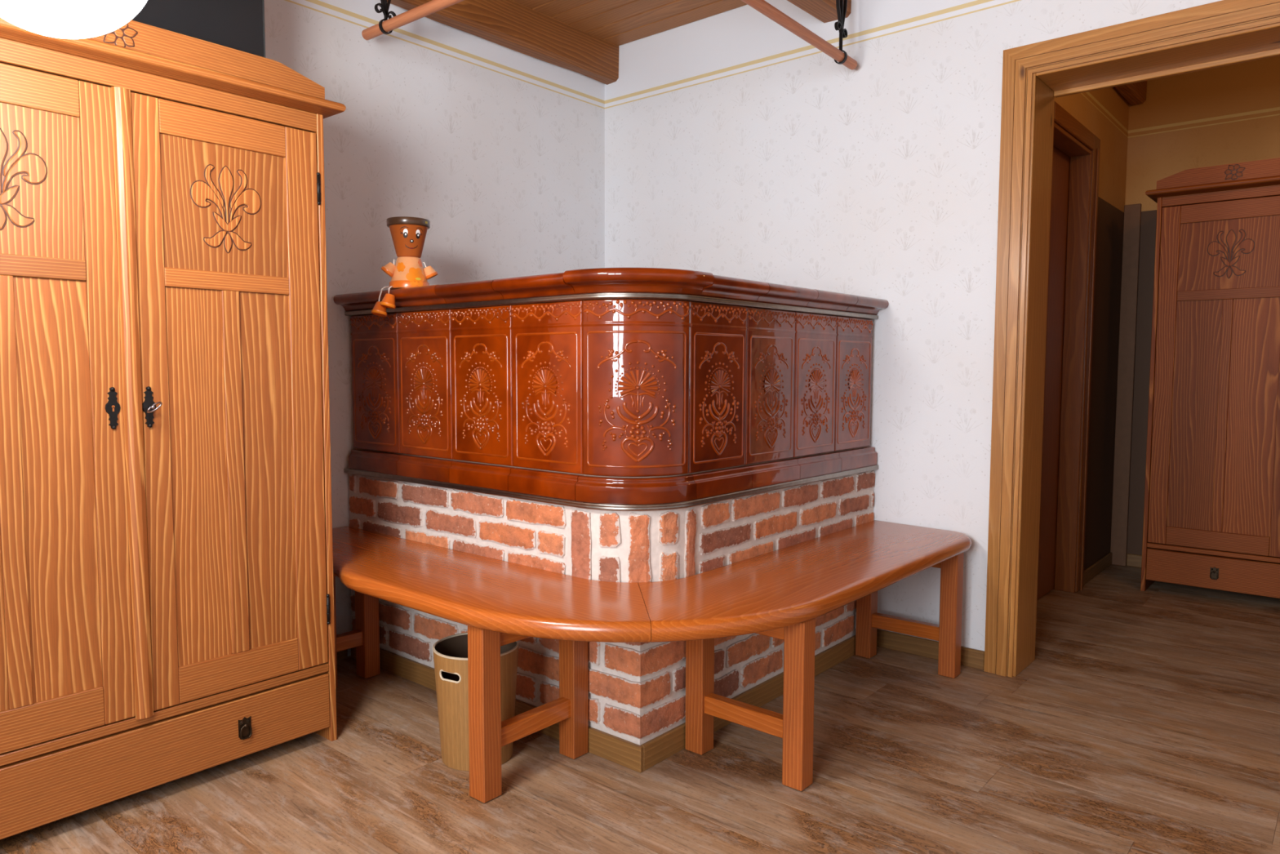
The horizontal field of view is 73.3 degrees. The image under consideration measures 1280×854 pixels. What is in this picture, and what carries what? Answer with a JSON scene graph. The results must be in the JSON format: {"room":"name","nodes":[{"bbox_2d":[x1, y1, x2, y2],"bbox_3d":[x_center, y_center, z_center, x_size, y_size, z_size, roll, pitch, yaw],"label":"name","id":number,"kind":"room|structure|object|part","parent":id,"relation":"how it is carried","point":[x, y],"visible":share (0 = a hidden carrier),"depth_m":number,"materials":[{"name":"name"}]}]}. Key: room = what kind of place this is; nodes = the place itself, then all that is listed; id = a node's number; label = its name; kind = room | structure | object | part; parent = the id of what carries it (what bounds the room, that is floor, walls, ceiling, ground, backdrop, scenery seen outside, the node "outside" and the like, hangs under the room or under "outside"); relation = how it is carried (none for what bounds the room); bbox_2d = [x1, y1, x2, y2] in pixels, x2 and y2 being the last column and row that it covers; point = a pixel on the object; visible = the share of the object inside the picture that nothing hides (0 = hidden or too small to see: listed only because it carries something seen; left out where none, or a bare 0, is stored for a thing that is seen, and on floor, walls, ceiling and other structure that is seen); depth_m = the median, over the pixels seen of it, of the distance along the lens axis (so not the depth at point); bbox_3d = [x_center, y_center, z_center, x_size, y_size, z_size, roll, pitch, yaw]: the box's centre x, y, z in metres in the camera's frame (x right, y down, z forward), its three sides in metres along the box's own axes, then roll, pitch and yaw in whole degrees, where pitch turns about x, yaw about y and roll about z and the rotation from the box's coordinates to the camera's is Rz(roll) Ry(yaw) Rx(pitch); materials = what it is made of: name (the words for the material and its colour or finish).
{"room":"traditional dwelling","nodes":[
{"label":"traditional dwelling","id":0,"kind":"room"},
{"bbox_2d":[264,0,604,656],"bbox_3d":[-1.732,-0.388,2.392,0.200,2.530,5.000,3,5,40],"label":"wall","id":1,"kind":"structure","parent":0,"point":[500,148],"depth_m":3.31,"materials":[{"name":"paint"}]},
{"bbox_2d":[337,648,347,660],"bbox_3d":[-1.181,0.809,2.963,0.012,0.066,0.380,3,5,40],"label":"baseboard","id":2,"kind":"structure","parent":1,"relation":"attached to","point":[342,654],"depth_m":3.09,"materials":[{"name":"brown wood"}]},
{"bbox_2d":[512,0,747,45],"bbox_3d":[0.807,-1.650,1.659,5.100,0.138,7.300,3,5,40],"label":"ceiling","id":3,"kind":"structure","parent":0,"point":[616,22],"depth_m":3.57,"materials":[{"name":"brown wood"}]},
{"bbox_2d":[0,0,146,39],"bbox_3d":[-0.845,-1.059,1.204,0.276,0.985,0.276,3,5,40],"label":"pendant lamp","id":4,"kind":"object","parent":3,"relation":"hanging from","point":[59,19],"visible":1,"depth_m":1.22,"materials":[{"name":"white glass"}]},
{"bbox_2d":[361,0,464,39],"bbox_3d":[-0.398,-1.464,2.496,1.402,0.354,0.100,3,5,39],"label":"pole","id":5,"kind":"object","parent":3,"relation":"hanging from","point":[385,25],"visible":1,"depth_m":2.81,"materials":[{"name":"brown wood"}]},
{"bbox_2d":[386,0,618,84],"bbox_3d":[-1.618,-1.555,2.216,0.090,0.176,4.600,3,5,40],"label":"ceiling beam","id":6,"kind":"structure","parent":3,"relation":"attached to","point":[508,24],"depth_m":3.55,"materials":[{"name":"brown wood"}]},
{"bbox_2d":[741,0,857,70],"bbox_3d":[0.404,-1.462,2.671,0.048,0.378,1.221,3,5,38],"label":"pole","id":7,"kind":"object","parent":3,"relation":"hanging from","point":[762,6],"visible":1,"depth_m":2.91,"materials":[{"name":"brown wood"}]},
{"bbox_2d":[786,0,851,22],"bbox_3d":[-0.750,-1.499,1.481,0.129,0.181,4.600,3,5,40],"label":"ceiling beam","id":8,"kind":"structure","parent":3,"relation":"attached to","point":[825,11],"depth_m":3.14,"materials":[{"name":"brown wood"}]},
{"bbox_2d":[1114,80,1146,105],"bbox_3d":[1.957,-1.674,3.716,0.081,0.128,1.880,3,5,40],"label":"ceiling beam","id":9,"kind":"structure","parent":3,"relation":"attached to","point":[1135,94],"depth_m":4.29,"materials":[{"name":"brown wood"}]},
{"bbox_2d":[0,564,1279,853],"bbox_3d":[0.800,0.985,1.841,5.100,0.120,7.300,3,5,40],"label":"floor","id":10,"kind":"structure","parent":0,"point":[1147,722],"depth_m":2.21,"materials":[{"name":"brown wood"}]},
{"bbox_2d":[0,17,346,839],"bbox_3d":[-1.364,-0.018,2.152,0.609,1.828,1.068,3,5,40],"label":"wardrobe","id":11,"kind":"object","parent":10,"relation":"on","point":[166,582],"visible":0.93,"depth_m":2.02,"materials":[{"name":"brown wood"}]},
{"bbox_3d":[-1.386,0.147,1.757,0.005,0.918,0.123,3,5,40],"label":"panel","id":12,"kind":"part","parent":11,"relation":"part of","materials":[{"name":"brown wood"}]},
{"bbox_3d":[-1.328,-0.708,1.767,0.024,0.078,0.301,3,5,40],"label":"rail","id":13,"kind":"part","parent":11,"relation":"part of","materials":[{"name":"brown wood"}]},
{"bbox_3d":[-1.327,-0.515,1.779,0.005,0.309,0.301,3,5,40],"label":"panel","id":14,"kind":"part","parent":11,"relation":"part of","materials":[{"name":"brown wood"}]},
{"bbox_3d":[-1.329,-0.338,1.793,0.024,0.044,0.301,3,5,40],"label":"rail","id":15,"kind":"part","parent":11,"relation":"part of","materials":[{"name":"brown wood"}]},
{"bbox_3d":[-1.331,0.645,1.861,0.024,0.089,0.301,3,5,40],"label":"rail","id":16,"kind":"part","parent":11,"relation":"part of","materials":[{"name":"brown wood"}]},
{"bbox_3d":[-1.275,0.138,1.888,0.005,0.918,0.135,3,5,40],"label":"panel","id":17,"kind":"part","parent":11,"relation":"part of","materials":[{"name":"brown wood"}]},
{"bbox_3d":[-1.183,0.693,2.045,0.029,0.023,0.947,3,5,40],"label":"rail","id":18,"kind":"part","parent":11,"relation":"part of","materials":[{"name":"brown wood"}]},
{"bbox_3d":[-1.185,0.786,2.053,0.035,0.152,0.944,3,5,40],"label":"drawer","id":19,"kind":"part","parent":11,"relation":"part of","materials":[{"name":"brown wood"}]},
{"bbox_3d":[-1.364,-0.839,2.097,0.602,0.032,1.068,3,5,40],"label":"crown moulding","id":20,"kind":"part","parent":11,"relation":"part of","materials":[{"name":"brown wood"}]},
{"bbox_2d":[131,0,265,57],"bbox_3d":[-1.327,-1.152,1.993,0.160,0.608,0.916,3,5,40],"label":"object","id":21,"kind":"object","parent":11,"relation":"on","point":[237,24],"visible":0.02,"depth_m":2.23,"materials":[{"name":"black"}]},
{"bbox_3d":[-1.083,0.123,2.113,0.005,0.918,0.131,3,5,40],"label":"panel","id":22,"kind":"part","parent":11,"relation":"part of","materials":[{"name":"brown wood"}]},
{"bbox_3d":[-1.026,-0.732,2.122,0.024,0.078,0.305,3,5,40],"label":"rail","id":23,"kind":"part","parent":11,"relation":"part of","materials":[{"name":"brown wood"}]},
{"bbox_3d":[-1.025,-0.538,2.134,0.005,0.309,0.305,3,5,40],"label":"panel","id":24,"kind":"part","parent":11,"relation":"part of","materials":[{"name":"brown wood"}]},
{"bbox_3d":[-1.027,-0.362,2.147,0.024,0.044,0.305,3,5,40],"label":"rail","id":25,"kind":"part","parent":11,"relation":"part of","materials":[{"name":"brown wood"}]},
{"bbox_3d":[-1.030,0.621,2.215,0.024,0.089,0.305,3,5,40],"label":"rail","id":26,"kind":"part","parent":11,"relation":"part of","materials":[{"name":"brown wood"}]},
{"bbox_3d":[-1.015,0.776,2.216,0.012,0.057,0.033,3,5,40],"label":"handle plate","id":27,"kind":"part","parent":11,"relation":"part of","materials":[{"name":"brown metal"}]},
{"bbox_3d":[-0.971,0.114,2.246,0.005,0.918,0.131,3,5,40],"label":"panel","id":28,"kind":"part","parent":11,"relation":"part of","materials":[{"name":"brown wood"}]},
{"bbox_3d":[-1.070,0.010,2.538,0.561,1.720,0.018,3,5,40],"label":"panel","id":29,"kind":"part","parent":11,"relation":"part of","materials":[{"name":"brown wood"}]},
{"bbox_2d":[432,631,519,770],"bbox_3d":[-0.440,0.735,2.318,0.227,0.305,0.227,3,5,40],"label":"waste bin","id":30,"kind":"object","parent":10,"relation":"on","point":[450,652],"visible":0.64,"depth_m":2.24,"materials":[{"name":"brown wood"}]},
{"bbox_2d":[333,267,888,773],"bbox_3d":[-0.081,0.180,3.125,1.419,1.305,1.402,3,5,40],"label":"stove","id":31,"kind":"object","parent":10,"relation":"on","point":[611,424],"visible":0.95,"depth_m":2.51,"materials":[{"name":"tile"}]},
{"bbox_3d":[-0.914,-0.122,2.956,0.251,0.363,0.002,3,5,40],"label":"tile frame","id":32,"kind":"part","parent":31,"relation":"part of","materials":[{"name":"orange ceramic"}]},
{"bbox_2d":[371,216,438,316],"bbox_3d":[-0.774,-0.518,2.813,0.138,0.317,0.202,3,5,40],"label":"doll","id":33,"kind":"object","parent":31,"relation":"on","point":[408,234],"visible":0.98,"depth_m":2.78,"materials":[{"name":"orange ceramic"}]},
{"bbox_3d":[-0.821,-0.512,2.804,0.045,0.049,0.048,3,5,40],"label":"arm","id":34,"kind":"part","parent":33,"relation":"part of","materials":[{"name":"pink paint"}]},
{"bbox_2d":[396,262,405,271],"bbox_3d":[-0.776,-0.518,2.786,0.033,0.031,0.009,2,4,24],"label":"flower","id":35,"kind":"object","parent":33,"relation":"on","point":[401,266],"depth_m":2.79,"materials":[{"name":"orange paint"}]},
{"bbox_2d":[405,267,424,286],"bbox_3d":[-0.726,-0.486,2.791,0.025,0.062,0.063,3,5,40],"label":"flower","id":36,"kind":"object","parent":33,"relation":"on","point":[415,277],"depth_m":2.78,"materials":[{"name":"orange paint"}]},
{"bbox_2d":[417,258,422,266],"bbox_3d":[-0.718,-0.537,2.817,0.008,0.025,0.028,1,4,12],"label":"flower","id":37,"kind":"object","parent":33,"relation":"on","point":[420,263],"depth_m":2.81,"materials":[{"name":"orange paint"}]},
{"bbox_3d":[-0.691,-0.510,2.845,0.046,0.046,0.045,3,5,40],"label":"arm","id":38,"kind":"part","parent":33,"relation":"part of","materials":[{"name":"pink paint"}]},
{"bbox_3d":[-0.698,-0.109,2.773,0.251,0.363,0.002,3,5,40],"label":"tile frame","id":39,"kind":"part","parent":31,"relation":"part of","materials":[{"name":"orange ceramic"}]},
{"bbox_3d":[-0.481,-0.095,2.589,0.251,0.363,0.002,3,5,40],"label":"tile frame","id":40,"kind":"part","parent":31,"relation":"part of","materials":[{"name":"orange ceramic"}]},
{"bbox_3d":[-0.265,-0.082,2.406,0.251,0.363,0.002,3,5,40],"label":"tile frame","id":41,"kind":"part","parent":31,"relation":"part of","materials":[{"name":"orange ceramic"}]},
{"bbox_3d":[-0.049,-0.374,2.678,1.925,0.016,0.887,0,4,-4],"label":"steel rail","id":42,"kind":"part","parent":31,"relation":"part of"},
{"bbox_3d":[-0.049,0.182,2.712,1.950,0.018,0.903,0,4,-4],"label":"steel rail","id":43,"kind":"part","parent":31,"relation":"part of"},
{"bbox_3d":[-0.007,-0.073,2.291,0.268,0.363,0.052,0,4,-5],"label":"tile frame","id":44,"kind":"part","parent":31,"relation":"part of","materials":[{"name":"orange ceramic"}]},
{"bbox_3d":[0.227,-0.084,2.445,0.002,0.363,0.247,3,5,40],"label":"tile frame","id":45,"kind":"part","parent":31,"relation":"part of","materials":[{"name":"orange ceramic"}]},
{"bbox_3d":[0.407,-0.098,2.657,0.002,0.363,0.247,3,5,40],"label":"tile frame","id":46,"kind":"part","parent":31,"relation":"part of","materials":[{"name":"orange ceramic"}]},
{"bbox_3d":[0.588,-0.112,2.870,0.002,0.363,0.247,3,5,40],"label":"tile frame","id":47,"kind":"part","parent":31,"relation":"part of","materials":[{"name":"orange ceramic"}]},
{"bbox_3d":[0.769,-0.126,3.082,0.002,0.363,0.247,3,5,40],"label":"tile frame","id":48,"kind":"part","parent":31,"relation":"part of","materials":[{"name":"orange ceramic"}]},
{"bbox_2d":[332,520,971,803],"bbox_3d":[-0.062,0.610,2.904,1.774,0.478,1.753,3,5,40],"label":"bench","id":49,"kind":"object","parent":10,"relation":"on","point":[780,593],"visible":0.95,"depth_m":2.27,"materials":[{"name":"brown wood"}]},
{"bbox_3d":[-1.027,0.639,2.794,0.057,0.426,0.057,3,5,40],"label":"leg","id":50,"kind":"part","parent":49,"relation":"part of","materials":[{"name":"brown wood"}]},
{"bbox_3d":[-0.924,0.631,2.915,0.057,0.426,0.057,3,5,40],"label":"leg","id":51,"kind":"part","parent":49,"relation":"part of","materials":[{"name":"brown wood"}]},
{"bbox_3d":[-0.377,0.689,2.091,0.057,0.426,0.057,3,5,40],"label":"leg","id":52,"kind":"part","parent":49,"relation":"part of","materials":[{"name":"brown wood"}]},
{"bbox_3d":[-0.278,0.499,2.195,0.034,0.060,0.252,3,5,40],"label":"rail","id":53,"kind":"part","parent":49,"relation":"part of","materials":[{"name":"brown wood"}]},
{"bbox_3d":[-0.179,0.674,2.324,0.057,0.426,0.057,3,5,40],"label":"leg","id":54,"kind":"part","parent":49,"relation":"part of","materials":[{"name":"brown wood"}]},
{"bbox_3d":[0.164,0.673,2.350,0.057,0.426,0.057,3,5,40],"label":"leg","id":55,"kind":"part","parent":49,"relation":"part of","materials":[{"name":"brown wood"}]},
{"bbox_3d":[0.281,0.497,2.239,0.252,0.060,0.034,3,5,40],"label":"rail","id":56,"kind":"part","parent":49,"relation":"part of","materials":[{"name":"brown wood"}]},
{"bbox_3d":[0.397,0.687,2.153,0.057,0.426,0.057,3,5,40],"label":"leg","id":57,"kind":"part","parent":49,"relation":"part of","materials":[{"name":"brown wood"}]},
{"bbox_3d":[0.826,0.621,3.128,0.057,0.426,0.057,3,5,40],"label":"leg","id":58,"kind":"part","parent":49,"relation":"part of","materials":[{"name":"brown wood"}]},
{"bbox_3d":[0.943,0.445,3.017,0.252,0.060,0.034,3,5,40],"label":"rail","id":59,"kind":"part","parent":49,"relation":"part of","materials":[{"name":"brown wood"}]},
{"bbox_3d":[1.059,0.635,2.931,0.057,0.426,0.057,3,5,40],"label":"leg","id":60,"kind":"part","parent":49,"relation":"part of","materials":[{"name":"brown wood"}]},
{"bbox_2d":[1140,157,1279,598],"bbox_3d":[2.744,-0.193,3.998,0.661,1.942,0.562,3,5,40],"label":"wardrobe","id":61,"kind":"object","parent":10,"relation":"on","point":[1211,508],"visible":1,"depth_m":3.83,"materials":[{"name":"brown wood"}]},
{"bbox_3d":[2.544,-0.151,4.198,0.018,1.830,0.521,3,5,40],"label":"panel","id":62,"kind":"part","parent":61,"relation":"part of","materials":[{"name":"brown wood"}]},
{"bbox_3d":[2.514,-0.052,3.902,0.174,1.035,0.005,3,5,40],"label":"panel","id":63,"kind":"part","parent":61,"relation":"part of","materials":[{"name":"brown wood"}]},
{"bbox_3d":[2.746,-1.066,3.938,0.661,0.032,0.562,3,5,40],"label":"crown moulding","id":64,"kind":"part","parent":61,"relation":"part of","materials":[{"name":"brown wood"}]},
{"bbox_3d":[2.598,0.657,3.888,0.537,0.148,0.035,3,5,40],"label":"drawer","id":65,"kind":"part","parent":61,"relation":"part of","materials":[{"name":"brown wood"}]},
{"bbox_3d":[2.597,0.566,3.880,0.540,0.021,0.029,3,5,40],"label":"rail","id":66,"kind":"part","parent":61,"relation":"part of","materials":[{"name":"brown wood"}]},
{"bbox_3d":[2.583,0.658,3.870,0.033,0.057,0.012,3,5,40],"label":"handle plate","id":67,"kind":"part","parent":61,"relation":"part of","materials":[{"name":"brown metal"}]},
{"bbox_3d":[2.595,0.511,3.874,0.387,0.083,0.024,3,5,40],"label":"rail","id":68,"kind":"part","parent":61,"relation":"part of","materials":[{"name":"brown wood"}]},
{"bbox_3d":[2.597,-0.760,3.784,0.387,0.302,0.005,3,5,40],"label":"panel","id":69,"kind":"part","parent":61,"relation":"part of","materials":[{"name":"brown wood"}]},
{"bbox_3d":[2.598,-0.587,3.798,0.387,0.045,0.024,3,5,40],"label":"rail","id":70,"kind":"part","parent":61,"relation":"part of","materials":[{"name":"brown wood"}]},
{"bbox_3d":[2.599,-0.951,3.773,0.387,0.080,0.024,3,5,40],"label":"rail","id":71,"kind":"part","parent":61,"relation":"part of","materials":[{"name":"brown wood"}]},
{"bbox_3d":[2.677,-0.042,3.765,0.174,1.035,0.005,3,5,40],"label":"panel","id":72,"kind":"part","parent":61,"relation":"part of","materials":[{"name":"brown wood"}]},
{"bbox_2d":[604,0,1222,650],"bbox_3d":[1.651,-0.398,2.668,4.600,2.530,0.200,3,5,40],"label":"wall","id":73,"kind":"structure","parent":0,"point":[735,146],"depth_m":3.17,"materials":[{"name":"paint"}]},
{"bbox_2d":[876,628,984,670],"bbox_3d":[1.045,0.804,3.124,0.406,0.066,0.012,3,5,40],"label":"baseboard","id":74,"kind":"structure","parent":73,"relation":"attached to","point":[970,657],"depth_m":3.13,"materials":[{"name":"brown wood"}]},
{"bbox_2d":[983,0,1279,677],"bbox_3d":[1.708,-0.177,2.633,1.141,2.094,0.246,3,5,40],"label":"door frame","id":75,"kind":"structure","parent":73,"relation":"in","point":[1224,33],"depth_m":2.86,"materials":[{"name":"brown wood"}]},
{"bbox_3d":[1.217,-0.197,2.906,0.038,2.094,0.020,3,5,40],"label":"casing","id":76,"kind":"part","parent":75,"relation":"part of","materials":[{"name":"brown wood"}]},
{"bbox_3d":[1.245,-0.174,2.881,0.032,2.052,0.024,3,5,40],"label":"casing","id":77,"kind":"part","parent":75,"relation":"part of","materials":[{"name":"brown wood"}]},
{"bbox_3d":[1.247,-0.178,2.885,0.040,2.058,0.014,3,5,40],"label":"casing","id":78,"kind":"part","parent":75,"relation":"part of","materials":[{"name":"brown wood"}]},
{"bbox_3d":[1.268,-0.155,2.866,0.014,2.015,0.018,3,5,40],"label":"casing","id":79,"kind":"part","parent":75,"relation":"part of","materials":[{"name":"brown wood"}]},
{"bbox_3d":[1.639,-1.197,2.479,1.141,0.038,0.020,3,5,40],"label":"casing","id":80,"kind":"part","parent":75,"relation":"part of","materials":[{"name":"brown wood"}]},
{"bbox_3d":[1.638,-1.159,2.480,1.057,0.032,0.024,3,5,40],"label":"casing","id":81,"kind":"part","parent":75,"relation":"part of","materials":[{"name":"brown wood"}]},
{"bbox_3d":[1.641,-1.160,2.484,1.068,0.040,0.014,3,5,40],"label":"casing","id":82,"kind":"part","parent":75,"relation":"part of","materials":[{"name":"brown wood"}]},
{"bbox_3d":[1.640,-1.131,2.484,0.983,0.014,0.018,3,5,40],"label":"casing","id":83,"kind":"part","parent":75,"relation":"part of","materials":[{"name":"brown wood"}]},
{"bbox_2d":[1053,86,1128,589],"bbox_3d":[1.847,-0.482,3.889,0.195,2.530,1.920,3,5,40],"label":"wall","id":84,"kind":"structure","parent":0,"point":[1104,113],"depth_m":4.30,"materials":[{"name":"paint"}]},
{"bbox_2d":[1035,101,1100,622],"bbox_3d":[1.801,-0.261,3.764,0.146,2.105,0.848,3,5,40],"label":"door","id":85,"kind":"structure","parent":84,"relation":"in","point":[1076,150],"depth_m":3.96,"materials":[{"name":"brown wood"}]},
{"bbox_3d":[1.599,-0.239,3.444,0.022,2.105,0.098,3,5,40],"label":"casing","id":86,"kind":"part","parent":85,"relation":"part of","materials":[{"name":"brown wood"}]},
{"bbox_3d":[1.840,-1.271,3.655,0.022,0.073,0.638,3,5,40],"label":"casing","id":87,"kind":"part","parent":85,"relation":"part of","materials":[{"name":"brown wood"}]},
{"bbox_3d":[2.080,-0.277,4.010,0.022,2.105,0.111,3,5,40],"label":"casing","id":88,"kind":"part","parent":85,"relation":"part of","materials":[{"name":"brown wood"}]},
{"bbox_2d":[1083,551,1112,584],"bbox_3d":[2.323,0.720,4.378,0.012,0.066,0.637,3,5,40],"label":"baseboard","id":89,"kind":"structure","parent":84,"relation":"attached to","point":[1097,567],"depth_m":4.37,"materials":[{"name":"brown wood"}]},
{"bbox_2d":[1124,56,1279,555],"bbox_3d":[3.226,-0.493,4.095,2.050,2.530,0.180,3,5,40],"label":"wall","id":90,"kind":"structure","parent":0,"point":[1229,114],"depth_m":4.35,"materials":[{"name":"paint"}]},
{"bbox_2d":[1110,203,1142,565],"bbox_3d":[2.564,-0.210,4.544,0.076,1.900,0.022,3,5,40],"label":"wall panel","id":91,"kind":"structure","parent":90,"relation":"attached to","point":[1132,213],"depth_m":4.53,"materials":[{"name":"grey paint"}]},
{"bbox_2d":[1126,553,1142,567],"bbox_3d":[3.211,0.744,4.064,1.617,0.066,0.012,3,5,40],"label":"baseboard","id":92,"kind":"structure","parent":90,"relation":"attached to","point":[1132,560],"depth_m":4.56,"materials":[{"name":"brown wood"}]}
]}

